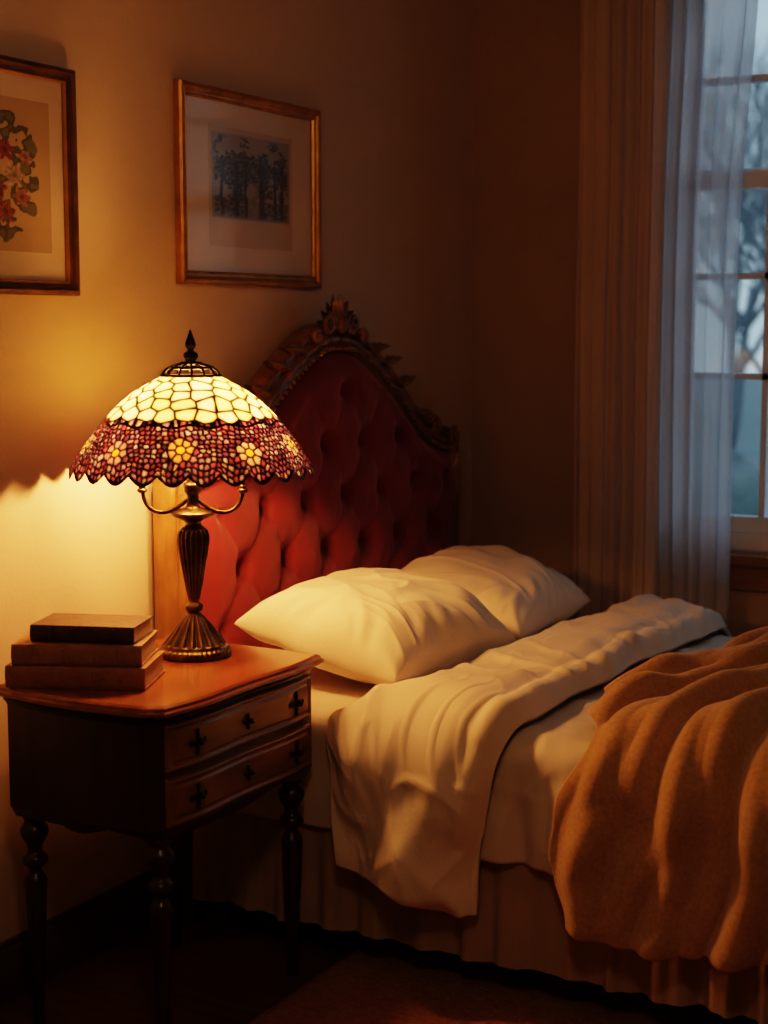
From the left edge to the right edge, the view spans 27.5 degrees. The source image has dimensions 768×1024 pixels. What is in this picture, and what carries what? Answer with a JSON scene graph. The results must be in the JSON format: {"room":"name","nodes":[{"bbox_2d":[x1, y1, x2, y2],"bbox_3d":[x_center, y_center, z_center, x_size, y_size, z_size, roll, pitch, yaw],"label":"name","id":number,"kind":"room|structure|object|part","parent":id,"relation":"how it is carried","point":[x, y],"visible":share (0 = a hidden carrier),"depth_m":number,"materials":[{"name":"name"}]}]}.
{"room":"bedroom","nodes":[
{"label":"bedroom","id":0,"kind":"room"},
{"bbox_2d":[0,900,370,1023],"bbox_3d":[0.617,1.266,1.460,4.400,0.100,6.270,4,8,29],"label":"floor","id":1,"kind":"structure","parent":0,"point":[223,972],"depth_m":3.35,"materials":[{"name":"brown wood"}]},
{"bbox_2d":[0,637,323,1023],"bbox_3d":[-0.438,0.660,3.181,0.421,0.695,0.580,4,8,29],"label":"nightstand","id":2,"kind":"object","parent":1,"relation":"on","point":[167,760],"visible":1,"depth_m":2.97,"materials":[{"name":"brown wood"}]},
{"bbox_3d":[-0.683,0.787,3.088,0.056,0.465,0.056,4,8,29],"label":"leg","id":3,"kind":"part","parent":2,"relation":"part of","materials":[{"name":"brown wood"}]},
{"bbox_2d":[5,613,164,689],"bbox_3d":[-0.577,0.268,3.045,0.270,0.116,0.173,1,7,5],"label":"book stack","id":4,"kind":"object","parent":2,"relation":"on","point":[59,650],"visible":1,"depth_m":2.97,"materials":[{"name":"red leather"}]},
{"bbox_2d":[11,630,157,645],"bbox_3d":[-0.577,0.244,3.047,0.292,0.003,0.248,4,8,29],"label":"book","id":5,"kind":"object","parent":4,"relation":"on","point":[142,637],"depth_m":2.98,"materials":[{"name":"brown leather"}]},
{"bbox_2d":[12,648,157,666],"bbox_3d":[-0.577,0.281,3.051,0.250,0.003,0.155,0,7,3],"label":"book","id":6,"kind":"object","parent":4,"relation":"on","point":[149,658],"depth_m":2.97,"materials":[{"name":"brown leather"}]},
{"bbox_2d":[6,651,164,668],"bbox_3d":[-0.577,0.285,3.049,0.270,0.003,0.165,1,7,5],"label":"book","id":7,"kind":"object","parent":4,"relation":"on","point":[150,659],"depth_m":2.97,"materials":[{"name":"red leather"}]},
{"bbox_2d":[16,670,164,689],"bbox_3d":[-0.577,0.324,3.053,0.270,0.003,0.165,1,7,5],"label":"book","id":8,"kind":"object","parent":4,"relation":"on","point":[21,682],"depth_m":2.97,"materials":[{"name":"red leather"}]},
{"bbox_2d":[31,613,152,628],"bbox_3d":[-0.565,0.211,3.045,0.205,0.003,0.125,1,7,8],"label":"book","id":9,"kind":"object","parent":4,"relation":"on","point":[55,620],"depth_m":3.03,"materials":[{"name":"leather"}]},
{"bbox_3d":[-0.416,0.805,2.939,0.056,0.465,0.056,4,8,29],"label":"leg","id":10,"kind":"part","parent":2,"relation":"part of","materials":[{"name":"brown wood"}]},
{"bbox_3d":[-0.462,0.741,3.478,0.056,0.465,0.056,4,8,29],"label":"leg","id":11,"kind":"part","parent":2,"relation":"part of","materials":[{"name":"brown wood"}]},
{"bbox_2d":[69,330,313,661],"bbox_3d":[-0.395,-0.037,3.239,0.500,0.674,0.502,2,7,15],"label":"table lamp","id":12,"kind":"object","parent":2,"relation":"on","point":[199,429],"visible":1,"depth_m":3.10,"materials":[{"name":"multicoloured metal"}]},
{"bbox_3d":[-0.395,-0.178,3.222,0.500,0.207,0.502,4,8,29],"label":"lamp shade","id":13,"kind":"part","parent":12,"relation":"part of","materials":[{"name":"multicoloured glass"}]},
{"bbox_3d":[-0.271,0.408,3.069,0.020,0.091,0.490,4,8,29],"label":"drawer","id":14,"kind":"part","parent":2,"relation":"part of","materials":[{"name":"brown wood"}]},
{"bbox_3d":[-0.271,0.511,3.081,0.020,0.092,0.490,4,8,29],"label":"drawer","id":15,"kind":"part","parent":2,"relation":"part of","materials":[{"name":"brown wood"}]},
{"bbox_3d":[-0.195,0.759,3.328,0.056,0.465,0.056,4,8,29],"label":"leg","id":16,"kind":"part","parent":2,"relation":"part of","materials":[{"name":"brown wood"}]},
{"bbox_2d":[153,294,767,1023],"bbox_3d":[0.728,0.220,3.655,2.070,1.458,1.451,4,8,29],"label":"bed","id":17,"kind":"object","parent":1,"relation":"on","point":[383,489],"visible":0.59,"depth_m":3.64,"materials":[{"name":"red fabric"}]},
{"bbox_3d":[-0.140,0.197,4.154,0.070,1.385,1.420,4,8,29],"label":"headboard frame","id":18,"kind":"part","parent":17,"relation":"part of","materials":[{"name":"brown wood"}]},
{"bbox_3d":[-0.111,0.006,4.115,0.069,0.873,1.296,4,8,29],"label":"velvet panel","id":19,"kind":"part","parent":17,"relation":"part of","materials":[{"name":"red fabric"}]},
{"bbox_2d":[236,625,734,875],"bbox_3d":[0.775,0.584,3.666,1.985,0.422,1.487,4,8,29],"label":"sheet","id":20,"kind":"object","parent":17,"relation":"on","point":[535,762],"visible":0.07,"depth_m":3.15,"materials":[{"name":"white fabric"}]},
{"bbox_2d":[234,568,515,683],"bbox_3d":[-0.011,0.261,3.650,0.443,0.229,0.520,5,8,34],"label":"pillow","id":21,"kind":"object","parent":20,"relation":"on","point":[367,625],"visible":0.86,"depth_m":3.50,"materials":[{"name":"beige fabric"}]},
{"bbox_2d":[401,545,590,640],"bbox_3d":[0.268,0.214,4.266,0.435,0.222,0.570,3,8,25],"label":"pillow","id":22,"kind":"object","parent":20,"relation":"on","point":[526,596],"visible":0.59,"depth_m":4.14,"materials":[{"name":"beige fabric"}]},
{"bbox_2d":[548,626,767,973],"bbox_3d":[1.128,0.571,3.241,1.235,0.594,1.321,4,8,29],"label":"throw blanket","id":23,"kind":"object","parent":20,"relation":"on","point":[658,848],"visible":1,"depth_m":2.92,"materials":[{"name":"orange fabric"}]},
{"bbox_2d":[326,594,731,918],"bbox_3d":[0.420,0.506,3.846,0.434,0.460,1.654,4,8,29],"label":"sheet","id":24,"kind":"object","parent":17,"relation":"on","point":[413,761],"visible":0.98,"depth_m":3.19,"materials":[{"name":"fabric"}]},
{"bbox_2d":[248,938,758,1023],"bbox_3d":[0.478,1.121,2.203,2.187,0.016,2.652,4,8,29],"label":"area rug","id":25,"kind":"object","parent":1,"relation":"on","point":[382,981],"visible":0.42,"depth_m":3.21,"materials":[{"name":"fabric"}]},
{"bbox_2d":[0,0,473,941],"bbox_3d":[-1.256,-0.274,2.339,0.100,2.750,6.270,4,8,29],"label":"wall","id":26,"kind":"structure","parent":0,"point":[391,82],"depth_m":3.55,"materials":[{"name":"paint"}]},
{"bbox_2d":[0,55,79,295],"bbox_3d":[-0.766,-0.654,3.036,0.023,0.460,0.515,4,8,29],"label":"framed picture","id":27,"kind":"object","parent":26,"relation":"attached to","point":[40,254],"visible":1,"depth_m":3.17,"materials":[{"name":"brown wood"}]},
{"bbox_2d":[0,95,51,253],"bbox_3d":[-0.761,-0.662,3.058,0.001,0.300,0.330,4,8,29],"label":"print","id":28,"kind":"object","parent":27,"relation":"attached to","point":[25,186],"depth_m":3.14},
{"bbox_2d":[0,870,196,1005],"bbox_3d":[-1.205,1.033,2.466,0.016,0.125,6.070,4,8,29],"label":"baseboard","id":29,"kind":"structure","parent":26,"relation":"attached to","point":[87,929],"depth_m":3.41,"materials":[{"name":"brown wood"}]},
{"bbox_2d":[173,79,321,287],"bbox_3d":[-0.317,-0.781,3.824,0.023,0.455,0.605,4,8,29],"label":"framed picture","id":30,"kind":"object","parent":26,"relation":"attached to","point":[248,208],"visible":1,"depth_m":3.80,"materials":[{"name":"brown wood"}]},
{"bbox_2d":[208,124,291,251],"bbox_3d":[-0.322,-0.784,3.829,0.001,0.280,0.360,4,8,29],"label":"print","id":31,"kind":"object","parent":30,"relation":"attached to","point":[250,173],"depth_m":3.82},
{"bbox_2d":[471,0,767,636],"bbox_3d":[2.142,-0.469,3.977,4.200,2.750,0.140,4,8,29],"label":"wall","id":32,"kind":"structure","parent":0,"point":[526,139],"depth_m":4.83,"materials":[{"name":"paint"}]},
{"bbox_2d":[730,74,767,592],"bbox_3d":[1.269,-0.676,4.404,1.180,1.840,0.155,4,8,29],"label":"window","id":33,"kind":"structure","parent":32,"relation":"in","point":[748,572],"depth_m":4.57,"materials":[{"name":"brown wood"}]},
{"bbox_3d":[1.285,-0.446,4.460,0.910,1.050,0.030,4,8,29],"label":"lower sash","id":34,"kind":"part","parent":33,"relation":"part of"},
{"bbox_3d":[1.292,-0.745,4.435,0.910,1.590,0.045,4,8,29],"label":"muntins","id":35,"kind":"part","parent":33,"relation":"part of","materials":[{"name":"wood"}]},
{"bbox_3d":[1.299,-1.268,4.386,0.910,0.660,0.025,4,8,29],"label":"upper sash","id":36,"kind":"part","parent":33,"relation":"part of","materials":[{"name":"wood"}]},
{"bbox_3d":[1.227,-1.753,4.189,1.830,0.050,0.125,4,8,29],"label":"curtain rod","id":37,"kind":"object","parent":32,"relation":"attached to","visible":0},
{"bbox_2d":[573,0,670,618],"bbox_3d":[0.688,-0.478,4.603,0.277,2.580,0.054,4,8,29],"label":"curtain","id":38,"kind":"object","parent":37,"relation":"hanging from","point":[625,44],"visible":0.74,"depth_m":4.57,"materials":[{"name":"beige fabric"}]},
{"bbox_2d":[658,0,757,628],"bbox_3d":[0.900,-0.467,4.503,0.313,2.580,0.047,4,8,29],"label":"curtain","id":39,"kind":"object","parent":37,"relation":"hanging from","point":[712,42],"visible":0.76,"depth_m":4.47,"materials":[{"name":"white fabric"}]},
{"label":"outside","id":40,"kind":"structure","parent":0,"visible":0},
{"bbox_2d":[735,380,761,464],"bbox_3d":[14.055,-1.468,29.458,60.000,0.100,54.930,4,8,29],"label":"ground","id":41,"kind":"structure","parent":40,"point":[748,439],"depth_m":31.71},
{"bbox_2d":[732,62,767,448],"bbox_3d":[5.363,-3.934,24.662,4.488,5.967,3.214,2,7,15],"label":"bare tree","id":42,"kind":"object","parent":41,"relation":"on","point":[743,360],"visible":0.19,"depth_m":24.02,"materials":[{"name":"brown plant"}]},
{"bbox_2d":[734,32,767,379],"bbox_3d":[7.870,-6.270,32.744,4.540,8.679,5.820,1,7,10],"label":"bare tree","id":43,"kind":"object","parent":41,"relation":"on","point":[761,110],"visible":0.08,"depth_m":31.91,"materials":[{"name":"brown plant"}]},
{"bbox_2d":[736,40,767,372],"bbox_3d":[3.948,-2.651,17.283,2.606,5.153,3.274,-1,7,-8],"label":"bare tree","id":44,"kind":"object","parent":41,"relation":"on","point":[744,225],"visible":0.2,"depth_m":17.29,"materials":[{"name":"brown plant"}]}
]}

